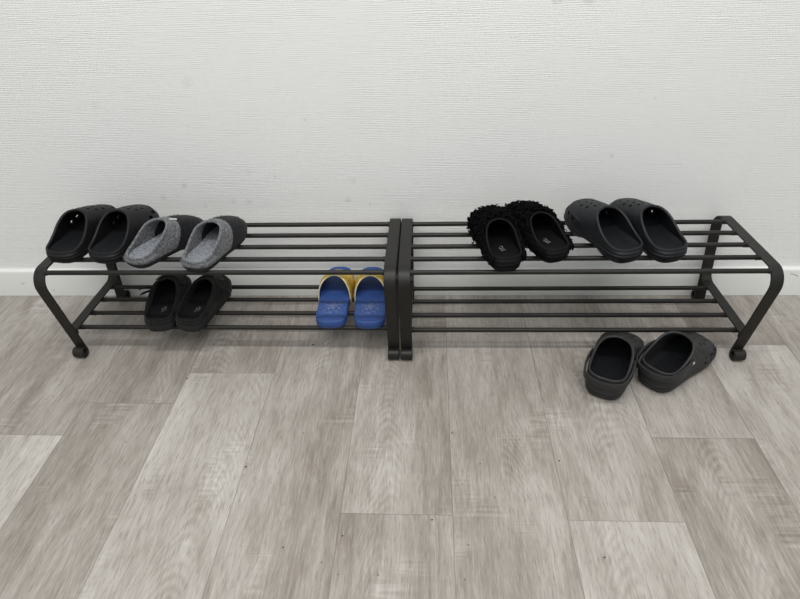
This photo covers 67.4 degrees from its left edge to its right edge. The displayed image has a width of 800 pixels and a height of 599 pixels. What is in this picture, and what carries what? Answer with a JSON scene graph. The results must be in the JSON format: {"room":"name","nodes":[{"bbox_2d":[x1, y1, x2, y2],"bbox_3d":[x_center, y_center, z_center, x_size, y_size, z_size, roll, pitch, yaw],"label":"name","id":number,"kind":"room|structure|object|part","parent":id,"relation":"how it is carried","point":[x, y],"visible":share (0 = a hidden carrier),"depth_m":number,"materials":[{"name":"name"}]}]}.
{"room":"entrance hallway","nodes":[
{"label":"entrance hallway","id":0,"kind":"room"},
{"bbox_2d":[0,295,799,598],"bbox_3d":[0.071,0.825,0.540,6.035,0.001,2.985,0,34,3],"label":"floor","id":1,"kind":"structure","parent":0,"point":[123,475],"depth_m":1.26,"materials":[{"name":"grey wood"}]},
{"bbox_2d":[33,218,400,359],"bbox_3d":[-0.428,-0.034,1.579,0.857,0.271,0.310,0,34,3],"label":"shoe rack","id":2,"kind":"object","parent":1,"relation":"on","point":[391,258],"visible":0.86,"depth_m":1.51,"materials":[{"name":"black metal"}]},
{"bbox_3d":[-0.836,-0.034,1.600,0.040,0.270,0.310,0,34,3],"label":"frame","id":3,"kind":"part","parent":2,"relation":"part of","materials":[{"name":"black metal"}]},
{"bbox_2d":[46,204,117,262],"bbox_3d":[-0.793,-0.184,1.494,0.104,0.092,0.227,5,35,9],"label":"clog","id":4,"kind":"object","parent":2,"relation":"on","point":[69,241],"visible":0.8,"depth_m":1.47,"materials":[{"name":"black plastic"}]},
{"bbox_2d":[88,204,159,263],"bbox_3d":[-0.685,-0.182,1.486,0.104,0.092,0.227,5,35,10],"label":"clog","id":5,"kind":"object","parent":2,"relation":"on","point":[113,235],"visible":0.88,"depth_m":1.47,"materials":[{"name":"black plastic"}]},
{"bbox_2d":[123,214,202,267],"bbox_3d":[-0.573,-0.160,1.460,0.106,0.080,0.226,17,39,26],"label":"slipper","id":6,"kind":"object","parent":2,"relation":"on","point":[160,238],"visible":0.94,"depth_m":1.45,"materials":[{"name":"grey fabric"}]},
{"bbox_2d":[139,275,191,331],"bbox_3d":[-0.625,-0.008,1.581,0.117,0.078,0.218,-3,34,-2],"label":"clog","id":7,"kind":"object","parent":2,"relation":"on","point":[164,298],"visible":0.9,"depth_m":1.57,"materials":[{"name":"black fabric"}]},
{"bbox_2d":[175,275,231,331],"bbox_3d":[-0.504,-0.008,1.574,0.117,0.078,0.218,5,35,10],"label":"clog","id":8,"kind":"object","parent":2,"relation":"on","point":[207,294],"visible":0.98,"depth_m":1.56,"materials":[{"name":"black fabric"}]},
{"bbox_3d":[-0.437,-0.063,1.394,0.801,0.014,0.014,0,34,3],"label":"rod","id":9,"kind":"part","parent":2,"relation":"part of","materials":[{"name":"black metal"}]},
{"bbox_2d":[180,215,247,271],"bbox_3d":[-0.449,-0.154,1.445,0.106,0.080,0.226,9,36,16],"label":"slipper","id":10,"kind":"object","parent":2,"relation":"on","point":[212,240],"visible":1,"depth_m":1.43,"materials":[{"name":"grey fabric"}]},
{"bbox_3d":[-0.418,-0.035,1.689,0.812,0.014,0.014,0,34,3],"label":"rod","id":11,"kind":"part","parent":2,"relation":"part of","materials":[{"name":"black metal"}]},
{"bbox_3d":[-0.435,-0.096,1.443,0.821,0.014,0.014,0,34,3],"label":"rod","id":12,"kind":"part","parent":2,"relation":"part of","materials":[{"name":"black metal"}]},
{"bbox_3d":[-0.423,0.036,1.586,0.812,0.014,0.014,0,34,3],"label":"rod","id":13,"kind":"part","parent":2,"relation":"part of","materials":[{"name":"black metal"}]},
{"bbox_3d":[-0.421,0.001,1.638,0.812,0.014,0.014,0,34,3],"label":"rod","id":14,"kind":"part","parent":2,"relation":"part of","materials":[{"name":"black metal"}]},
{"bbox_3d":[-0.426,0.071,1.535,0.812,0.014,0.014,0,34,3],"label":"rod","id":15,"kind":"part","parent":2,"relation":"part of","materials":[{"name":"black metal"}]},
{"bbox_3d":[-0.432,-0.130,1.492,0.821,0.014,0.014,0,34,3],"label":"rod","id":16,"kind":"part","parent":2,"relation":"part of","materials":[{"name":"black metal"}]},
{"bbox_3d":[-0.427,-0.197,1.590,0.821,0.014,0.014,0,34,3],"label":"rod","id":17,"kind":"part","parent":2,"relation":"part of","materials":[{"name":"black metal"}]},
{"bbox_3d":[-0.430,-0.164,1.541,0.821,0.014,0.014,0,34,3],"label":"rod","id":18,"kind":"part","parent":2,"relation":"part of","materials":[{"name":"black metal"}]},
{"bbox_2d":[316,267,354,327],"bbox_3d":[-0.171,-0.027,1.586,0.091,0.078,0.251,-1,34,2],"label":"sandal","id":19,"kind":"object","parent":2,"relation":"on","point":[335,292],"visible":0.82,"depth_m":1.57,"materials":[{"name":"blue plastic"}]},
{"bbox_2d":[354,267,385,328],"bbox_3d":[-0.078,-0.026,1.579,0.091,0.078,0.251,-1,34,1],"label":"sandal","id":20,"kind":"object","parent":2,"relation":"on","point":[369,313],"visible":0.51,"depth_m":1.56,"materials":[{"name":"blue plastic"}]},
{"bbox_3d":[-0.014,-0.033,1.557,0.029,0.270,0.310,0,34,3],"label":"frame","id":21,"kind":"part","parent":2,"relation":"part of","materials":[{"name":"black metal"}]},
{"bbox_2d":[398,216,783,360],"bbox_3d":[0.432,-0.034,1.535,0.857,0.271,0.310,0,34,3],"label":"shoe rack","id":22,"kind":"object","parent":1,"relation":"on","point":[406,272],"visible":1,"depth_m":1.48,"materials":[{"name":"black metal"}]},
{"bbox_3d":[0.018,-0.032,1.555,0.029,0.270,0.310,0,34,3],"label":"frame","id":23,"kind":"part","parent":22,"relation":"part of","materials":[{"name":"black metal"}]},
{"bbox_2d":[466,204,526,270],"bbox_3d":[0.223,-0.164,1.411,0.116,0.096,0.232,-4,34,-2],"label":"clog","id":24,"kind":"object","parent":22,"relation":"on","point":[501,246],"visible":1,"depth_m":1.39,"materials":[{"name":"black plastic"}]},
{"bbox_2d":[500,200,573,262],"bbox_3d":[0.324,-0.182,1.431,0.119,0.098,0.231,-12,36,-14],"label":"clog","id":25,"kind":"object","parent":22,"relation":"on","point":[542,232],"visible":0.91,"depth_m":1.41,"materials":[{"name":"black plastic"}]},
{"bbox_3d":[0.432,-0.031,1.649,0.810,0.014,0.014,0,34,3],"label":"rod","id":26,"kind":"part","parent":22,"relation":"part of","materials":[{"name":"black metal"}]},
{"bbox_3d":[0.430,0.005,1.598,0.811,0.014,0.014,0,34,3],"label":"rod","id":27,"kind":"part","parent":22,"relation":"part of","materials":[{"name":"black metal"}]},
{"bbox_3d":[0.428,-0.197,1.547,0.812,0.014,0.014,0,34,3],"label":"rod","id":28,"kind":"part","parent":22,"relation":"part of","materials":[{"name":"black metal"}]},
{"bbox_3d":[0.428,0.040,1.546,0.811,0.014,0.014,0,34,3],"label":"rod","id":29,"kind":"part","parent":22,"relation":"part of","materials":[{"name":"black metal"}]},
{"bbox_3d":[0.427,-0.164,1.498,0.814,0.014,0.014,0,34,3],"label":"rod","id":30,"kind":"part","parent":22,"relation":"part of","materials":[{"name":"black metal"}]},
{"bbox_3d":[0.426,0.076,1.495,0.812,0.014,0.014,0,34,3],"label":"rod","id":31,"kind":"part","parent":22,"relation":"part of","materials":[{"name":"black metal"}]},
{"bbox_3d":[0.426,-0.130,1.448,0.816,0.014,0.014,0,34,3],"label":"rod","id":32,"kind":"part","parent":22,"relation":"part of","materials":[{"name":"black metal"}]},
{"bbox_3d":[0.425,-0.096,1.399,0.819,0.014,0.014,0,34,3],"label":"rod","id":33,"kind":"part","parent":22,"relation":"part of","materials":[{"name":"black metal"}]},
{"bbox_3d":[0.423,-0.062,1.350,0.801,0.014,0.014,0,34,3],"label":"rod","id":34,"kind":"part","parent":22,"relation":"part of","materials":[{"name":"black metal"}]},
{"bbox_2d":[564,198,643,262],"bbox_3d":[0.482,-0.181,1.427,0.103,0.091,0.246,-12,36,-15],"label":"clog","id":35,"kind":"object","parent":22,"relation":"on","point":[607,227],"visible":1,"depth_m":1.41,"materials":[{"name":"black plastic"}]},
{"bbox_2d":[609,198,687,262],"bbox_3d":[0.587,-0.183,1.425,0.103,0.091,0.246,-10,35,-11],"label":"clog","id":36,"kind":"object","parent":22,"relation":"on","point":[664,242],"visible":0.8,"depth_m":1.40,"materials":[{"name":"black plastic"}]},
{"bbox_3d":[0.840,-0.034,1.516,0.040,0.270,0.310,0,34,3],"label":"frame","id":37,"kind":"part","parent":22,"relation":"part of","materials":[{"name":"black metal"}]},
{"bbox_2d":[583,332,643,399],"bbox_3d":[0.515,0.131,1.437,0.110,0.106,0.262,16,38,25],"label":"clog","id":38,"kind":"object","parent":1,"relation":"on","point":[612,363],"visible":0.95,"depth_m":1.42,"materials":[{"name":"grey plastic"}]},
{"bbox_2d":[635,331,716,392],"bbox_3d":[0.669,0.125,1.437,0.262,0.106,0.110,-25,41,-30],"label":"clog","id":39,"kind":"object","parent":1,"relation":"on","point":[667,361],"visible":0.98,"depth_m":1.43,"materials":[{"name":"grey plastic"}]},
{"bbox_2d":[0,0,799,268],"bbox_3d":[-0.025,-1.230,1.015,5.943,2.857,0.114,0,34,3],"label":"wall","id":40,"kind":"structure","parent":0,"point":[253,111],"depth_m":1.48,"materials":[{"name":"paint"}]},
{"bbox_2d":[0,267,799,295],"bbox_3d":[0.011,-0.052,1.744,5.943,0.087,0.014,0,34,3],"label":"baseboard","id":41,"kind":"structure","parent":40,"relation":"attached to","point":[13,282],"depth_m":1.73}
]}

